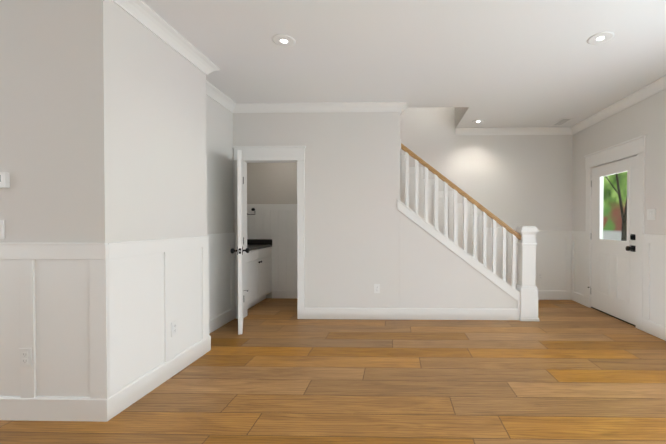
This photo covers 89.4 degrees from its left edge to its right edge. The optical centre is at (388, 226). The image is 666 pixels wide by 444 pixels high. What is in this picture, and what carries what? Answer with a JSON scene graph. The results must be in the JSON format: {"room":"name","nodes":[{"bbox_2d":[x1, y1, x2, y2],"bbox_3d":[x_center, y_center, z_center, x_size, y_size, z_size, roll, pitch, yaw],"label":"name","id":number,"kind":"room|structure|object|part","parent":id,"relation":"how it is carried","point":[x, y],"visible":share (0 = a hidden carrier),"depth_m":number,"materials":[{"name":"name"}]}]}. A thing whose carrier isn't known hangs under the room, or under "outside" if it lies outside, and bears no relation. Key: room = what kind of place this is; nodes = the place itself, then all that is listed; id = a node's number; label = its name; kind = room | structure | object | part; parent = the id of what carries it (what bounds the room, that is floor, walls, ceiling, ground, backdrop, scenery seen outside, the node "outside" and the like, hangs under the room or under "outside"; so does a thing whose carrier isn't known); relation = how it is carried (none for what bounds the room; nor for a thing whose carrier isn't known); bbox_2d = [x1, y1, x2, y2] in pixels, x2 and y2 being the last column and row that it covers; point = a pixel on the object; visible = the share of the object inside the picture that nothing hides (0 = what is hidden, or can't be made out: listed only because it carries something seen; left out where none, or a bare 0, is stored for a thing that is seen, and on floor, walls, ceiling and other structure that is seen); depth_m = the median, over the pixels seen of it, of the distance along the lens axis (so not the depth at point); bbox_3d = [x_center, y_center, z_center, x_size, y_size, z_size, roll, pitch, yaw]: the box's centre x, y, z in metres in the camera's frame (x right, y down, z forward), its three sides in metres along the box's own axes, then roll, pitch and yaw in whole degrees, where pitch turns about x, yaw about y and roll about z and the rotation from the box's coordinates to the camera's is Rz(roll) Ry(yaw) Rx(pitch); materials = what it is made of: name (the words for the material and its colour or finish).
{"room":"empty living room","nodes":[
{"label":"empty living room","id":0,"kind":"room"},
{"bbox_2d":[0,0,206,242],"bbox_3d":[-3.488,-0.166,2.657,3.480,2.740,1.120,0,1,1],"label":"wall bump-out","id":1,"kind":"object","parent":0,"point":[103,137],"visible":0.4,"depth_m":2.07,"materials":[{"name":"beige paint"}]},
{"bbox_2d":[0,220,4,238],"bbox_3d":[-2.480,0.018,2.071,0.166,0.118,0.012,0,1,1],"label":"light switch","id":2,"kind":"object","parent":1,"relation":"attached to","point":[2,229],"visible":1,"depth_m":2.07,"materials":[{"name":"white plastic"}]},
{"bbox_2d":[0,172,9,187],"bbox_3d":[-2.423,-0.288,2.060,0.120,0.096,0.025,0,1,1],"label":"thermostat","id":3,"kind":"object","parent":1,"relation":"attached to","point":[4,179],"visible":1,"depth_m":2.05,"materials":[{"name":"white plastic"}]},
{"bbox_2d":[0,243,108,398],"bbox_3d":[-3.491,0.588,2.092,3.498,0.972,0.024,0,1,1],"label":"wainscoting","id":4,"kind":"structure","parent":1,"relation":"attached to","point":[54,313],"depth_m":2.07,"materials":[{"name":"white wood"}]},
{"bbox_2d":[20,348,31,366],"bbox_3d":[-2.251,0.815,2.059,0.072,0.116,0.008,0,1,1],"label":"outlet","id":5,"kind":"object","parent":4,"relation":"attached to","point":[25,357],"visible":1,"depth_m":2.06,"materials":[{"name":"white plastic"}]},
{"bbox_2d":[108,236,208,396],"bbox_3d":[-1.737,0.582,2.628,0.024,0.972,1.120,0,1,1],"label":"wainscoting","id":6,"kind":"structure","parent":1,"relation":"attached to","point":[156,287],"depth_m":2.46,"materials":[{"name":"white wood"}]},
{"bbox_2d":[171,320,177,336],"bbox_3d":[-1.726,0.824,2.680,0.008,0.116,0.072,0,1,1],"label":"outlet","id":7,"kind":"object","parent":6,"relation":"attached to","point":[174,328],"visible":1,"depth_m":2.67,"materials":[{"name":"white plastic"}]},
{"bbox_2d":[206,95,232,233],"bbox_3d":[-2.066,-0.177,3.732,0.120,2.740,1.090,0,1,1],"label":"wall","id":8,"kind":"structure","parent":0,"point":[219,125],"depth_m":3.94,"materials":[{"name":"beige paint"}]},
{"bbox_2d":[207,233,234,319],"bbox_3d":[-1.994,0.571,3.739,0.024,0.972,1.090,0,1,1],"label":"trim","id":9,"kind":"structure","parent":8,"relation":"attached to","point":[221,278],"depth_m":3.97,"materials":[{"name":"white wood"}]},
{"bbox_2d":[209,308,234,333],"bbox_3d":[-1.995,1.120,3.744,0.022,0.146,1.090,0,1,1],"label":"baseboard","id":10,"kind":"structure","parent":8,"relation":"attached to","point":[220,320],"depth_m":3.95,"materials":[{"name":"white wood"}]},
{"bbox_2d":[206,81,238,111],"bbox_3d":[-1.957,-1.499,3.662,0.100,0.096,0.980,0,1,1],"label":"crown molding","id":11,"kind":"structure","parent":8,"relation":"attached to","point":[215,94],"depth_m":3.89,"materials":[{"name":"white wood"}]},
{"bbox_2d":[233,112,399,307],"bbox_3d":[-1.281,-0.183,4.321,2.865,2.740,0.120,0,1,1],"label":"wall","id":12,"kind":"structure","parent":0,"point":[351,197],"depth_m":4.25,"materials":[{"name":"beige paint"}]},
{"bbox_2d":[230,150,248,334],"bbox_3d":[-1.751,0.173,3.941,0.193,2.010,0.721,0,1,-23],"label":"room door","id":13,"kind":"structure","parent":12,"relation":"in","point":[240,183],"depth_m":3.62,"materials":[{"name":"white wood"}]},
{"bbox_2d":[232,146,305,318],"bbox_3d":[-1.517,0.080,4.309,0.937,2.214,0.159,0,1,1],"label":"door frame","id":14,"kind":"structure","parent":12,"relation":"attached to","point":[273,154],"depth_m":4.25,"materials":[{"name":"white wood"}]},
{"bbox_2d":[232,102,406,114],"bbox_3d":[-0.878,-1.504,4.199,2.233,0.096,0.099,0,1,1],"label":"crown molding","id":15,"kind":"structure","parent":12,"relation":"attached to","point":[318,106],"depth_m":4.20,"materials":[{"name":"white wood"}]},
{"bbox_2d":[374,284,379,292],"bbox_3d":[-0.142,0.795,4.243,0.072,0.116,0.008,0,1,1],"label":"outlet","id":16,"kind":"object","parent":12,"relation":"attached to","point":[376,288],"visible":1,"depth_m":4.24,"materials":[{"name":"white plastic"}]},
{"bbox_2d":[304,307,517,319],"bbox_3d":[0.285,1.115,4.232,2.712,0.146,0.020,0,1,1],"label":"baseboard","id":17,"kind":"structure","parent":12,"relation":"attached to","point":[309,312],"depth_m":4.22,"materials":[{"name":"white"}]},
{"bbox_2d":[0,298,665,443],"bbox_3d":[-1.191,1.268,1.298,8.530,0.100,8.650,0,1,1],"label":"floor","id":18,"kind":"structure","parent":0,"point":[276,371],"depth_m":2.48,"materials":[{"name":"brown wood"}]},
{"bbox_2d":[100,335,210,421],"bbox_3d":[-1.738,1.131,2.644,0.020,0.146,1.140,0,1,1],"label":"baseboard","id":19,"kind":"structure","parent":18,"relation":"on","point":[111,406],"depth_m":2.41,"materials":[{"name":"white wood"}]},
{"bbox_2d":[247,239,271,308],"bbox_3d":[-2.168,0.698,4.920,0.578,0.966,1.013,0,1,1],"label":"bathroom vanity","id":20,"kind":"object","parent":18,"relation":"on","point":[259,277],"visible":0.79,"depth_m":4.96,"materials":[{"name":"white wood"}]},
{"bbox_2d":[397,139,538,320],"bbox_3d":[-0.053,-0.364,4.779,3.921,3.092,1.205,0,1,1],"label":"staircase","id":21,"kind":"structure","parent":18,"relation":"on","point":[438,269],"depth_m":4.23,"materials":[{"name":"beige paint"}]},
{"bbox_3d":[0.927,-0.452,4.273,1.548,1.258,0.062,0,1,1],"label":"handrail","id":22,"kind":"part","parent":21,"relation":"part of","materials":[{"name":"brown wood"}]},
{"bbox_2d":[142,0,665,127],"bbox_3d":[-1.191,-1.672,1.268,8.370,0.300,8.490,0,1,1],"label":"ceiling","id":23,"kind":"structure","parent":0,"point":[514,63],"depth_m":2.94,"materials":[{"name":"paint"}]},
{"bbox_2d":[111,0,219,75],"bbox_3d":[-1.704,-1.488,2.650,0.088,0.096,1.208,0,1,1],"label":"crown molding","id":24,"kind":"structure","parent":23,"relation":"attached to","point":[148,17],"depth_m":2.54,"materials":[{"name":"white wood"}]},
{"bbox_2d":[272,34,295,46],"bbox_3d":[-0.861,-1.534,2.743,0.190,0.008,0.190,0,1,1],"label":"recessed light","id":25,"kind":"object","parent":23,"relation":"in","point":[283,40],"visible":1,"depth_m":2.73,"materials":[{"name":"white plastic"}]},
{"bbox_2d":[472,119,484,123],"bbox_3d":[1.340,-1.556,4.923,0.190,0.008,0.190,0,1,1],"label":"recessed light","id":26,"kind":"object","parent":23,"relation":"in","point":[478,121],"visible":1,"depth_m":4.91,"materials":[{"name":"white plastic"}]},
{"bbox_2d":[550,118,573,125],"bbox_3d":[2.591,-1.554,4.952,0.170,0.010,0.350,0,1,1],"label":"ceiling vent","id":27,"kind":"object","parent":23,"relation":"in","point":[562,121],"visible":1,"depth_m":4.91,"materials":[{"name":"white plastic"}]},
{"bbox_2d":[587,31,613,44],"bbox_3d":[1.731,-1.533,2.705,0.190,0.008,0.190,0,1,1],"label":"recessed light","id":28,"kind":"object","parent":23,"relation":"in","point":[600,37],"visible":1,"depth_m":2.70,"materials":[{"name":"white plastic"}]},
{"bbox_2d":[247,107,572,297],"bbox_3d":[0.195,-0.975,5.431,5.770,4.300,0.124,0,1,1],"label":"wall","id":29,"kind":"structure","parent":0,"point":[513,182],"depth_m":5.35,"materials":[{"name":"beige paint"}]},
{"bbox_2d":[247,204,296,290],"bbox_3d":[-1.736,0.345,5.409,1.426,1.420,0.026,0,1,1],"label":"trim","id":30,"kind":"structure","parent":29,"relation":"attached to","point":[276,224],"depth_m":5.41,"materials":[{"name":"white"}]},
{"bbox_2d":[272,290,296,298],"bbox_3d":[-1.461,1.108,5.416,0.880,0.133,0.018,0,1,1],"label":"baseboard","id":31,"kind":"structure","parent":29,"relation":"attached to","point":[292,294],"depth_m":5.41,"materials":[{"name":"white wood"}]},
{"bbox_2d":[400,155,501,277],"bbox_3d":[0.685,-0.183,5.359,2.287,2.718,0.024,0,1,1],"label":"trim","id":32,"kind":"structure","parent":29,"relation":"attached to","point":[421,207],"depth_m":5.35,"materials":[{"name":"white wood"}]},
{"bbox_2d":[455,127,570,134],"bbox_3d":[1.973,-1.515,5.286,1.790,0.096,0.090,0,1,1],"label":"crown molding","id":33,"kind":"structure","parent":29,"relation":"attached to","point":[528,130],"depth_m":5.29,"materials":[{"name":"white wood"}]},
{"bbox_2d":[507,231,571,290],"bbox_3d":[2.438,0.554,5.330,1.040,0.972,0.024,0,1,1],"label":"trim","id":34,"kind":"structure","parent":29,"relation":"attached to","point":[553,256],"depth_m":5.33,"materials":[{"name":"white"}]},
{"bbox_2d":[538,290,571,299],"bbox_3d":[2.438,1.103,5.337,1.040,0.146,0.022,0,1,1],"label":"baseboard","id":35,"kind":"structure","parent":29,"relation":"attached to","point":[542,294],"depth_m":5.32,"materials":[{"name":"white wood"}]},
{"bbox_2d":[455,107,468,128],"bbox_3d":[1.066,-2.334,4.826,0.004,1.550,1.029,0,1,1],"label":"wall","id":36,"kind":"structure","parent":0,"point":[460,112],"depth_m":4.95,"materials":[{"name":"beige paint"}]},
{"bbox_2d":[572,89,665,234],"bbox_3d":[2.933,-0.151,1.199,0.120,2.740,8.250,0,1,1],"label":"wall","id":37,"kind":"structure","parent":0,"point":[647,116],"depth_m":3.85,"materials":[{"name":"beige paint"}]},
{"bbox_2d":[571,231,585,295],"bbox_3d":[2.942,0.556,5.132,0.024,0.972,0.400,0,1,1],"label":"trim","id":38,"kind":"structure","parent":37,"relation":"attached to","point":[578,264],"depth_m":5.14,"materials":[{"name":"white"}]},
{"bbox_2d":[572,291,584,305],"bbox_3d":[2.943,1.105,5.122,0.022,0.146,0.370,0,1,1],"label":"baseboard","id":39,"kind":"structure","parent":37,"relation":"attached to","point":[577,297],"depth_m":5.11,"materials":[{"name":"white wood"}]},
{"bbox_2d":[588,156,636,326],"bbox_3d":[2.939,0.173,4.365,0.155,2.024,0.939,0,1,1],"label":"entry door","id":40,"kind":"structure","parent":37,"relation":"in","point":[613,280],"depth_m":4.31,"materials":[{"name":"white wood"}]},
{"bbox_3d":[2.964,-0.254,4.333,0.008,0.876,0.556,0,1,1],"label":"glass","id":41,"kind":"part","parent":40,"relation":"part of","materials":[{"name":"clear glass"}]},
{"bbox_2d":[584,135,646,329],"bbox_3d":[2.979,0.072,4.353,0.159,2.229,1.185,0,1,1],"label":"door frame","id":42,"kind":"structure","parent":37,"relation":"attached to","point":[633,147],"depth_m":3.96,"materials":[{"name":"white wood"}]},
{"bbox_2d":[571,75,665,134],"bbox_3d":[2.828,-1.473,1.187,0.089,0.096,8.250,0,1,1],"label":"crown molding","id":43,"kind":"structure","parent":37,"relation":"attached to","point":[658,85],"depth_m":4.06,"materials":[{"name":"white wood"}]},
{"bbox_2d":[647,209,655,219],"bbox_3d":[2.918,-0.133,3.680,0.012,0.118,0.118,0,1,1],"label":"light switch","id":44,"kind":"object","parent":37,"relation":"attached to","point":[651,214],"visible":1,"depth_m":3.67,"materials":[{"name":"white plastic"}]},
{"bbox_2d":[642,319,665,340],"bbox_3d":[2.847,1.153,0.441,0.020,0.146,6.705,0,1,1],"label":"baseboard","id":45,"kind":"structure","parent":37,"relation":"attached to","point":[653,328],"depth_m":3.61,"materials":[{"name":"white wood"}]},
{"bbox_2d":[643,234,665,325],"bbox_3d":[2.845,0.605,0.436,0.024,0.972,6.705,0,1,1],"label":"trim","id":46,"kind":"structure","parent":37,"relation":"attached to","point":[654,277],"depth_m":3.63,"materials":[{"name":"white wood"}]},
{"label":"outside","id":47,"kind":"structure","parent":0,"visible":0},
{"bbox_2d":[603,172,626,240],"bbox_3d":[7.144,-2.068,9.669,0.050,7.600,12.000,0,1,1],"label":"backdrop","id":48,"kind":"structure","parent":47,"point":[611,220],"depth_m":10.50,"materials":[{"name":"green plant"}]},
{"bbox_3d":[5.134,1.211,8.744,3.930,0.100,14.000,0,1,1],"label":"ground","id":49,"kind":"structure","parent":47,"visible":0},
{"bbox_2d":[605,174,626,240],"bbox_3d":[6.304,-0.553,8.952,0.240,3.424,1.712,0,1,1],"label":"tree","id":50,"kind":"object","parent":49,"relation":"on","point":[623,228],"depth_m":8.88,"materials":[{"name":"black plant"}]}
]}

